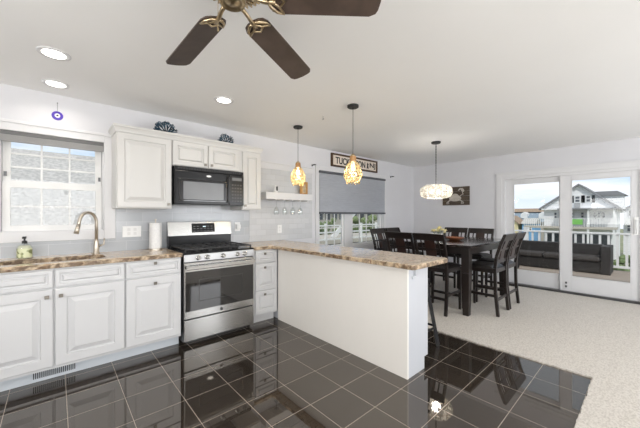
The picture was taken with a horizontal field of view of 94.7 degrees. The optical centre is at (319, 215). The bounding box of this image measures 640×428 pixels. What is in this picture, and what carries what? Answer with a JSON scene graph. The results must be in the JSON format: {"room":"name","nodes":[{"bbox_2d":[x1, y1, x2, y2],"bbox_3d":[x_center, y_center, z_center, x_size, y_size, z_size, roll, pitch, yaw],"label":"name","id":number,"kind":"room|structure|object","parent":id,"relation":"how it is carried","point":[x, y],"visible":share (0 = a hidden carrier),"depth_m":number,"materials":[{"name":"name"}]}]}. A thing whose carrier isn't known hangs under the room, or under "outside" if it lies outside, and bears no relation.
{"room":"kitchen","nodes":[
{"label":"kitchen","id":0,"kind":"room"},
{"bbox_2d":[0,83,413,258],"bbox_3d":[-1.022,0.141,4.104,8.750,2.520,0.140,0,0,-42],"label":"wall","id":1,"kind":"structure","parent":0,"point":[16,103],"depth_m":3.60,"materials":[{"name":"paint"}]},
{"bbox_2d":[51,103,62,119],"bbox_3d":[-2.435,-0.964,2.736,0.082,0.162,0.015,0,0,-42],"label":"ornament","id":2,"kind":"object","parent":1,"relation":"attached to","point":[56,115],"visible":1,"depth_m":2.73,"materials":[{"name":"blue glass"}]},
{"bbox_2d":[0,118,115,242],"bbox_3d":[-2.469,-0.292,2.759,0.940,1.055,0.134,0,0,-42],"label":"window","id":3,"kind":"structure","parent":1,"relation":"in","point":[106,216],"depth_m":2.73,"materials":[{"name":"paint"}]},
{"bbox_2d":[0,129,103,151],"bbox_3d":[-2.448,-0.682,2.736,0.710,0.090,0.042,0,0,-42],"label":"window blind","id":4,"kind":"object","parent":3,"relation":"attached to","point":[5,135],"visible":1,"depth_m":2.69,"materials":[{"name":"grey fabric"}]},
{"bbox_2d":[0,205,248,258],"bbox_3d":[-2.305,0.114,2.857,3.576,0.506,0.008,0,0,-42],"label":"backsplash","id":5,"kind":"structure","parent":1,"relation":"attached to","point":[124,217],"depth_m":3.18,"materials":[{"name":"grey tile"}]},
{"bbox_2d":[122,226,140,236],"bbox_3d":[-1.992,0.171,3.126,0.170,0.116,0.008,0,0,-42],"label":"outlet","id":6,"kind":"object","parent":1,"relation":"attached to","point":[127,231],"visible":1,"depth_m":3.12,"materials":[{"name":"white plastic"}]},
{"bbox_2d":[112,131,171,208],"bbox_3d":[-1.828,-0.432,3.038,0.482,0.725,0.372,0,0,-42],"label":"upper cabinet","id":7,"kind":"object","parent":1,"relation":"attached to","point":[141,164],"visible":1,"depth_m":2.90,"materials":[{"name":"paint"}]},
{"bbox_2d":[172,140,241,171],"bbox_3d":[-1.352,-0.659,3.464,0.794,0.270,0.372,0,0,-42],"label":"upper cabinet","id":8,"kind":"object","parent":1,"relation":"attached to","point":[188,154],"depth_m":3.31,"materials":[{"name":"paint"}]},
{"bbox_2d":[108,123,262,153],"bbox_3d":[-1.440,-0.826,3.396,1.592,0.066,0.356,0,0,-42],"label":"crown molding","id":9,"kind":"structure","parent":8,"relation":"attached to","point":[114,127],"depth_m":3.12,"materials":[{"name":"paint"}]},
{"bbox_2d":[153,121,177,132],"bbox_3d":[-1.633,-0.937,3.126,0.236,0.139,0.056,0,0,-42],"label":"ornament","id":10,"kind":"object","parent":9,"relation":"on","point":[164,124],"visible":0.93,"depth_m":3.12,"materials":[{"name":"blue metal"}]},
{"bbox_2d":[217,133,233,142],"bbox_3d":[-1.133,-0.931,3.573,0.210,0.128,0.049,0,0,-42],"label":"ornament","id":11,"kind":"object","parent":9,"relation":"on","point":[221,138],"visible":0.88,"depth_m":3.56,"materials":[{"name":"blue metal"}]},
{"bbox_2d":[172,165,243,206],"bbox_3d":[-1.328,-0.317,3.440,0.776,0.405,0.418,0,0,-42],"label":"microwave","id":12,"kind":"object","parent":1,"relation":"attached to","point":[191,186],"visible":0.99,"depth_m":3.27,"materials":[{"name":"black metal"}]},
{"bbox_2d":[235,222,240,230],"bbox_3d":[-1.087,0.151,3.914,0.075,0.116,0.042,0,0,-42],"label":"outlet","id":13,"kind":"object","parent":1,"relation":"attached to","point":[237,224],"visible":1,"depth_m":3.90,"materials":[{"name":"white plastic"}]},
{"bbox_2d":[230,151,260,209],"bbox_3d":[-0.959,-0.432,3.816,0.259,0.725,0.372,0,0,-42],"label":"upper cabinet","id":14,"kind":"object","parent":1,"relation":"attached to","point":[251,162],"visible":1,"depth_m":3.70,"materials":[{"name":"paint"}]},
{"bbox_2d":[277,225,281,232],"bbox_3d":[-0.598,0.201,4.368,0.075,0.116,0.008,0,0,-42],"label":"outlet","id":15,"kind":"object","parent":1,"relation":"attached to","point":[279,227],"visible":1,"depth_m":4.36,"materials":[{"name":"white plastic"}]},
{"bbox_2d":[249,168,311,241],"bbox_3d":[-0.552,-0.151,4.423,1.124,1.036,0.012,0,0,-42],"label":"backsplash","id":16,"kind":"structure","parent":1,"relation":"attached to","point":[295,218],"depth_m":4.40,"materials":[{"name":"white tile"}]},
{"bbox_2d":[261,192,312,201],"bbox_3d":[-0.484,-0.265,4.343,0.830,0.108,0.198,0,0,-42],"label":"floating shelf","id":17,"kind":"object","parent":1,"relation":"attached to","point":[270,196],"visible":0.85,"depth_m":4.22,"materials":[{"name":"paint"}]},
{"bbox_2d":[300,182,307,193],"bbox_3d":[-0.251,-0.419,4.577,0.150,0.200,0.024,0,0,-42],"label":"wooden plaque","id":18,"kind":"object","parent":17,"relation":"on","point":[303,187],"visible":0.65,"depth_m":4.57,"materials":[{"name":"orange wood"}]},
{"bbox_2d":[261,161,313,173],"bbox_3d":[-0.532,-0.719,4.426,1.150,0.100,0.035,0,0,-42],"label":"floating shelf","id":19,"kind":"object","parent":1,"relation":"attached to","point":[264,164],"depth_m":4.40,"materials":[{"name":"paint"}]},
{"bbox_2d":[315,165,385,248],"bbox_3d":[0.605,-0.077,5.532,1.930,1.485,0.142,0,0,-42],"label":"window","id":20,"kind":"structure","parent":1,"relation":"in","point":[346,227],"depth_m":5.37,"materials":[{"name":"paint"}]},
{"bbox_2d":[319,170,385,213],"bbox_3d":[0.664,-0.384,5.463,1.805,0.720,0.036,0,0,-42],"label":"cellular shade","id":21,"kind":"object","parent":20,"relation":"attached to","point":[336,195],"visible":0.98,"depth_m":5.35,"materials":[{"name":"grey fabric"}]},
{"bbox_2d":[331,152,377,172],"bbox_3d":[0.667,-0.964,5.494,1.268,0.230,0.039,0,0,-42],"label":"sign","id":22,"kind":"object","parent":1,"relation":"attached to","point":[337,160],"visible":0.74,"depth_m":5.48,"materials":[{"name":"brown wood"}]},
{"bbox_2d":[0,317,591,427],"bbox_3d":[-1.051,1.341,1.725,5.535,0.120,3.367,0,0,-42],"label":"floor","id":23,"kind":"structure","parent":0,"point":[269,373],"depth_m":2.17,"materials":[{"name":"black tile"}]},
{"bbox_2d":[0,262,124,381],"bbox_3d":[-2.238,0.844,2.483,0.922,0.874,0.652,0,0,-42],"label":"base cabinet","id":24,"kind":"object","parent":23,"relation":"on","point":[53,318],"visible":0.99,"depth_m":2.28,"materials":[{"name":"paint"}]},
{"bbox_2d":[0,337,178,391],"bbox_3d":[-2.099,1.231,2.332,1.842,0.096,0.006,0,0,-42],"label":"trim","id":25,"kind":"structure","parent":24,"relation":"attached to","point":[25,380],"depth_m":2.53,"materials":[{"name":"paint"}]},
{"bbox_2d":[30,363,76,381],"bbox_3d":[-2.094,1.227,2.329,0.275,0.072,0.005,0,0,-42],"label":"floor vent","id":26,"kind":"object","parent":25,"relation":"attached to","point":[44,374],"visible":0.7,"depth_m":2.32,"materials":[{"name":"metal"}]},
{"bbox_2d":[0,248,182,272],"bbox_3d":[-2.244,0.386,2.484,1.873,0.038,0.644,0,0,-42],"label":"countertop","id":27,"kind":"structure","parent":24,"relation":"on","point":[7,265],"depth_m":2.55,"materials":[{"name":"stone"}]},
{"bbox_2d":[16,236,31,258],"bbox_3d":[-2.519,0.274,2.515,0.097,0.186,0.108,0,0,-42],"label":"soap bottle","id":28,"kind":"object","parent":27,"relation":"on","point":[23,251],"visible":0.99,"depth_m":2.49,"materials":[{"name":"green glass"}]},
{"bbox_2d":[74,211,104,253],"bbox_3d":[-2.160,0.163,2.744,0.085,0.407,0.274,0,0,15],"label":"faucet","id":29,"kind":"object","parent":27,"relation":"on","point":[96,250],"visible":1,"depth_m":2.81,"materials":[{"name":"silver metal"}]},
{"bbox_2d":[148,219,162,249],"bbox_3d":[-1.771,0.204,3.179,0.136,0.326,0.136,0,0,-42],"label":"paper towel roll","id":30,"kind":"object","parent":27,"relation":"on","point":[155,229],"visible":0.98,"depth_m":3.13,"materials":[{"name":"white paper"}]},
{"bbox_2d":[125,257,180,349],"bbox_3d":[-1.722,0.844,2.945,0.461,0.874,0.652,0,0,-42],"label":"base cabinet","id":31,"kind":"object","parent":23,"relation":"on","point":[152,287],"visible":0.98,"depth_m":2.70,"materials":[{"name":"paint"}]},
{"bbox_2d":[166,221,254,342],"bbox_3d":[-1.233,0.678,3.335,0.758,1.205,0.695,0,0,-42],"label":"gas range","id":32,"kind":"object","parent":23,"relation":"on","point":[217,272],"visible":1,"depth_m":3.15,"materials":[{"name":"metal"}]},
{"bbox_2d":[167,245,253,254],"bbox_3d":[-1.234,0.377,3.336,0.758,0.017,0.583,0,0,-42],"label":"cooktop","id":33,"kind":"object","parent":32,"relation":"in","point":[236,249],"depth_m":3.17,"materials":[{"name":"black metal"}]},
{"bbox_2d":[253,249,276,322],"bbox_3d":[-0.840,0.844,3.734,0.331,0.874,0.652,0,0,-42],"label":"base cabinet","id":34,"kind":"object","parent":23,"relation":"on","point":[265,265],"visible":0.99,"depth_m":3.51,"materials":[{"name":"paint"}]},
{"bbox_2d":[274,250,427,379],"bbox_3d":[0.002,0.844,3.293,0.318,0.874,2.433,0,0,-42],"label":"base cabinet","id":35,"kind":"object","parent":23,"relation":"on","point":[377,314],"visible":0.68,"depth_m":2.65,"materials":[{"name":"paint"}]},
{"bbox_2d":[243,240,447,269],"bbox_3d":[-0.032,0.386,3.204,0.850,0.038,2.522,0,0,-42],"label":"countertop","id":36,"kind":"structure","parent":35,"relation":"on","point":[407,261],"depth_m":2.82,"materials":[{"name":"stone"}]},
{"bbox_2d":[428,278,439,345],"bbox_3d":[0.906,0.952,2.938,0.356,0.663,0.436,0,0,-42],"label":"bar stool","id":37,"kind":"object","parent":23,"relation":"on","point":[434,328],"visible":0.17,"depth_m":2.90,"materials":[{"name":"black wood"}]},
{"bbox_2d":[0,0,639,166],"bbox_3d":[1.082,-1.179,1.767,8.770,0.120,6.390,0,0,-42],"label":"ceiling","id":38,"kind":"structure","parent":0,"point":[477,78],"depth_m":2.28,"materials":[{"name":"paint"}]},
{"bbox_2d":[36,46,70,60],"bbox_3d":[-1.839,-1.116,2.040,0.184,0.007,0.184,0,0,-42],"label":"recessed light","id":39,"kind":"object","parent":38,"relation":"in","point":[50,52],"visible":1,"depth_m":2.03,"materials":[{"name":"paint"}]},
{"bbox_2d":[41,79,69,88],"bbox_3d":[-2.246,-1.116,2.510,0.184,0.007,0.184,0,0,-42],"label":"recessed light","id":40,"kind":"object","parent":38,"relation":"in","point":[50,82],"visible":1,"depth_m":2.49,"materials":[{"name":"paint"}]},
{"bbox_2d":[214,96,233,103],"bbox_3d":[-0.932,-1.116,2.863,0.184,0.007,0.184,0,0,-42],"label":"recessed light","id":41,"kind":"object","parent":38,"relation":"in","point":[220,99],"visible":1,"depth_m":2.86,"materials":[{"name":"paint"}]},
{"bbox_2d":[166,0,380,78],"bbox_3d":[-0.376,-0.944,1.341,1.260,0.350,1.259,0,0,24],"label":"ceiling fan","id":42,"kind":"object","parent":38,"relation":"hanging from","point":[260,30],"visible":1,"depth_m":1.39,"materials":[{"name":"brown wood"}]},
{"bbox_2d":[290,125,305,183],"bbox_3d":[-0.277,-0.745,3.716,0.191,0.748,0.189,0,0,-42],"label":"pendant light","id":43,"kind":"object","parent":38,"relation":"hanging from","point":[297,164],"visible":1,"depth_m":3.68,"materials":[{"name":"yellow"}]},
{"bbox_2d":[344,103,361,181],"bbox_3d":[0.336,-0.718,3.006,0.191,0.803,0.189,0,0,-42],"label":"pendant light","id":44,"kind":"object","parent":38,"relation":"hanging from","point":[352,106],"visible":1,"depth_m":2.98,"materials":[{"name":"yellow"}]},
{"bbox_2d":[420,141,452,198],"bbox_3d":[1.769,-0.684,4.499,0.474,0.872,0.468,0,0,-42],"label":"chandelier","id":45,"kind":"object","parent":38,"relation":"hanging from","point":[426,189],"visible":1,"depth_m":4.40,"materials":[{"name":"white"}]},
{"bbox_2d":[414,137,639,274],"bbox_3d":[4.323,0.141,4.587,0.140,2.520,6.270,0,0,-42],"label":"wall","id":46,"kind":"structure","parent":0,"point":[479,174],"depth_m":5.76,"materials":[{"name":"paint"}]},
{"bbox_2d":[443,186,469,205],"bbox_3d":[2.818,-0.401,6.132,0.039,0.379,0.550,0,0,-42],"label":"picture","id":47,"kind":"object","parent":46,"relation":"attached to","point":[461,193],"visible":0.83,"depth_m":6.07,"materials":[{"name":"paint"}]},
{"bbox_2d":[435,272,489,280],"bbox_3d":[2.758,1.220,6.220,0.014,0.098,1.721,0,0,-42],"label":"baseboard","id":48,"kind":"structure","parent":46,"relation":"attached to","point":[450,274],"depth_m":6.12,"materials":[{"name":"paint"}]},
{"bbox_2d":[495,160,639,304],"bbox_3d":[4.037,0.251,4.877,0.179,2.080,2.005,0,0,-42],"label":"door","id":49,"kind":"structure","parent":46,"relation":"in","point":[563,282],"depth_m":4.80,"materials":[{"name":"paint"}]},
{"bbox_2d":[428,273,639,427],"bbox_3d":[1.063,1.335,1.669,8.610,0.132,6.270,0,0,-42],"label":"floor","id":50,"kind":"structure","parent":0,"point":[597,339],"depth_m":3.12,"materials":[{"name":"beige carpet"}]},
{"bbox_2d":[370,228,385,249],"bbox_3d":[1.208,0.751,5.098,0.430,1.038,0.556,0,0,-42],"label":"dining chair","id":51,"kind":"object","parent":50,"relation":"on","point":[378,231],"visible":0.32,"depth_m":5.19,"materials":[{"name":"brown wood"}]},
{"bbox_2d":[386,227,421,254],"bbox_3d":[1.544,0.751,5.398,0.430,1.038,0.556,0,0,-42],"label":"dining chair","id":52,"kind":"object","parent":50,"relation":"on","point":[396,229],"visible":0.09,"depth_m":5.50,"materials":[{"name":"brown wood"}]},
{"bbox_2d":[385,231,430,289],"bbox_3d":[1.285,0.751,4.303,0.556,1.038,0.430,0,0,-42],"label":"dining chair","id":53,"kind":"object","parent":50,"relation":"on","point":[399,237],"visible":0.33,"depth_m":4.16,"materials":[{"name":"brown wood"}]},
{"bbox_2d":[412,233,461,316],"bbox_3d":[1.582,0.751,3.972,0.556,1.038,0.430,0,0,-42],"label":"dining chair","id":54,"kind":"object","parent":50,"relation":"on","point":[429,239],"visible":0.61,"depth_m":3.83,"materials":[{"name":"brown wood"}]},
{"bbox_2d":[431,262,460,268],"bbox_3d":[1.636,0.663,4.020,0.410,0.041,0.430,0,0,-42],"label":"seat cushion","id":55,"kind":"object","parent":54,"relation":"on","point":[451,265],"depth_m":3.86,"materials":[{"name":"black leather"}]},
{"bbox_2d":[379,236,503,315],"bbox_3d":[1.974,0.822,4.662,1.560,0.893,1.385,0,0,-42],"label":"dining table","id":56,"kind":"object","parent":50,"relation":"on","point":[467,246],"visible":0.42,"depth_m":3.83,"materials":[{"name":"brown wood"}]},
{"bbox_2d":[431,226,447,233],"bbox_3d":[1.827,0.272,4.558,0.255,0.206,0.272,0,0,-18],"label":"flower vase","id":57,"kind":"object","parent":56,"relation":"on","point":[439,227],"visible":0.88,"depth_m":4.53,"materials":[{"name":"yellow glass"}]},
{"bbox_2d":[446,236,464,239],"bbox_3d":[2.040,0.352,4.469,0.270,0.047,0.270,0,0,-42],"label":"fruit bowl","id":58,"kind":"object","parent":56,"relation":"on","point":[448,237],"visible":0.96,"depth_m":4.41,"materials":[{"name":"brown wood"}]},
{"bbox_2d":[434,227,467,287],"bbox_3d":[2.405,0.751,5.460,0.556,1.038,0.430,0,0,-42],"label":"dining chair","id":59,"kind":"object","parent":50,"relation":"on","point":[454,231],"visible":0.38,"depth_m":5.45,"materials":[{"name":"brown wood"}]},
{"bbox_2d":[456,228,493,291],"bbox_3d":[2.701,0.751,5.128,0.556,1.038,0.430,0,0,-42],"label":"dining chair","id":60,"kind":"object","parent":50,"relation":"on","point":[480,232],"visible":0.48,"depth_m":5.10,"materials":[{"name":"brown wood"}]},
{"bbox_2d":[456,252,490,257],"bbox_3d":[2.647,0.663,5.080,0.410,0.041,0.430,0,0,-42],"label":"seat cushion","id":61,"kind":"object","parent":60,"relation":"on","point":[477,255],"depth_m":4.92,"materials":[{"name":"black leather"}]},
{"bbox_2d":[471,233,516,316],"bbox_3d":[2.254,0.751,3.959,0.430,1.038,0.556,0,0,-42],"label":"dining chair","id":62,"kind":"object","parent":50,"relation":"on","point":[503,249],"visible":0.88,"depth_m":3.84,"materials":[{"name":"brown wood"}]},
{"bbox_2d":[472,261,503,269],"bbox_3d":[2.205,0.663,4.013,0.430,0.041,0.410,0,0,-42],"label":"seat cushion","id":63,"kind":"object","parent":62,"relation":"on","point":[476,265],"depth_m":3.87,"materials":[{"name":"black leather"}]},
{"bbox_2d":[476,232,525,308],"bbox_3d":[2.597,0.751,4.266,0.430,1.038,0.556,0,0,-42],"label":"dining chair","id":64,"kind":"object","parent":50,"relation":"on","point":[513,253],"visible":0.71,"depth_m":4.24,"materials":[{"name":"brown wood"}]},
{"bbox_2d":[476,258,512,264],"bbox_3d":[2.548,0.663,4.320,0.430,0.041,0.410,0,0,-42],"label":"seat cushion","id":65,"kind":"object","parent":64,"relation":"on","point":[482,259],"depth_m":4.25,"materials":[{"name":"black leather"}]},
{"bbox_2d":[517,265,629,282],"bbox_3d":[5.054,1.341,6.536,3.550,0.080,10.000,0,0,-42],"label":"deck","id":66,"kind":"object","parent":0,"point":[621,276],"depth_m":6.60,"materials":[{"name":"beige wood"}]},
{"bbox_2d":[519,240,612,275],"bbox_3d":[5.379,0.991,7.860,0.740,0.620,3.420,0,0,-42],"label":"outdoor sofa","id":67,"kind":"object","parent":66,"relation":"on","point":[586,257],"visible":0.47,"depth_m":7.05,"materials":[{"name":"wicker"}]},
{"bbox_2d":[519,249,544,256],"bbox_3d":[5.283,0.976,7.787,0.500,0.110,1.020,0,0,-42],"label":"seat cushion","id":68,"kind":"object","parent":67,"relation":"on","point":[522,252],"depth_m":7.52,"materials":[{"name":"grey fabric"}]},
{"bbox_2d":[543,251,600,261],"bbox_3d":[5.977,0.976,7.013,0.500,0.110,1.020,0,0,-42],"label":"seat cushion","id":69,"kind":"object","parent":67,"relation":"on","point":[577,256],"depth_m":6.88,"materials":[{"name":"grey fabric"}]},
{"bbox_2d":[514,227,629,268],"bbox_3d":[6.308,0.816,7.617,0.120,0.970,9.860,0,0,-42],"label":"deck railing","id":70,"kind":"object","parent":66,"relation":"on","point":[526,229],"visible":0.16,"depth_m":7.11,"materials":[{"name":"white plastic"}]},
{"label":"outside","id":71,"kind":"structure","parent":0,"visible":0},
{"bbox_2d":[620,229,628,266],"bbox_3d":[6.467,4.581,52.756,200.000,0.200,250.000,0,0,-42],"label":"ground","id":72,"kind":"structure","parent":71,"point":[621,230],"depth_m":46.17,"materials":[{"name":"green plant"}]},
{"bbox_2d":[11,148,94,224],"bbox_3d":[-6.584,1.481,7.058,10.200,6.000,6.500,0,0,-42],"label":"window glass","id":73,"kind":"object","parent":72,"relation":"on","point":[19,196],"visible":0.06,"depth_m":6.16,"materials":[{"name":"glass"}]},
{"bbox_2d":[322,218,340,234],"bbox_3d":[0.909,2.442,25.241,2.160,4.527,2.334,0,0,-8],"label":"shrub","id":74,"kind":"object","parent":72,"relation":"on","point":[331,222],"visible":0.12,"depth_m":24.93,"materials":[{"name":"green plant"}]},
{"bbox_2d":[320,214,377,244],"bbox_3d":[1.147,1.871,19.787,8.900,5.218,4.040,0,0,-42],"label":"railing","id":75,"kind":"object","parent":72,"relation":"on","point":[330,238],"visible":0.16,"depth_m":18.36,"materials":[{"name":"beige"}]},
{"bbox_2d":[320,214,377,234],"bbox_3d":[1.183,0.781,37.292,15.100,7.400,7.000,0,0,-42],"label":"house","id":76,"kind":"structure","parent":72,"relation":"on","point":[322,216],"depth_m":33.91,"materials":[{"name":"beige"}]},
{"bbox_2d":[353,216,367,232],"bbox_3d":[3.505,2.427,26.756,2.717,4.814,2.625,0,0,-42],"label":"shrub","id":77,"kind":"object","parent":72,"relation":"on","point":[355,218],"visible":0.1,"depth_m":26.14,"materials":[{"name":"green plant"}]},
{"bbox_2d":[367,214,377,232],"bbox_3d":[4.968,2.333,29.452,2.475,4.870,2.527,0,0,-42],"label":"shrub","id":78,"kind":"object","parent":72,"relation":"on","point":[369,216],"visible":0.12,"depth_m":29.09,"materials":[{"name":"green plant"}]},
{"bbox_2d":[514,216,522,232],"bbox_3d":[24.646,2.256,37.690,3.400,4.450,2.300,0,0,-42],"label":"house","id":79,"kind":"structure","parent":72,"relation":"on","point":[517,220],"depth_m":36.26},
{"bbox_2d":[514,208,543,240],"bbox_3d":[28.189,1.756,43.478,7.000,5.450,11.400,0,0,-42],"label":"house","id":80,"kind":"structure","parent":72,"relation":"on","point":[533,212],"depth_m":40.25,"materials":[{"name":"beige"}]},
{"bbox_2d":[521,219,541,240],"bbox_3d":[25.963,2.406,36.218,3.400,4.150,1.450,0,0,-42],"label":"house","id":81,"kind":"structure","parent":72,"relation":"on","point":[522,222],"depth_m":35.38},
{"bbox_2d":[524,184,627,261],"bbox_3d":[24.010,0.821,27.754,6.200,7.320,6.740,0,0,-42],"label":"gabled house","id":82,"kind":"structure","parent":72,"relation":"on","point":[592,211],"depth_m":26.02,"materials":[{"name":"white"}]},
{"bbox_2d":[613,254,629,271],"bbox_3d":[22.466,3.810,21.359,2.097,1.874,2.165,0,0,-42],"label":"shrub","id":83,"kind":"object","parent":72,"relation":"on","point":[622,257],"visible":0.25,"depth_m":21.48,"materials":[{"name":"green plant"}]},
{"bbox_2d":[623,206,629,254],"bbox_3d":[32.196,1.431,28.879,6.100,6.100,3.900,0,0,-42],"label":"house","id":84,"kind":"structure","parent":72,"relation":"on","point":[626,216],"depth_m":28.35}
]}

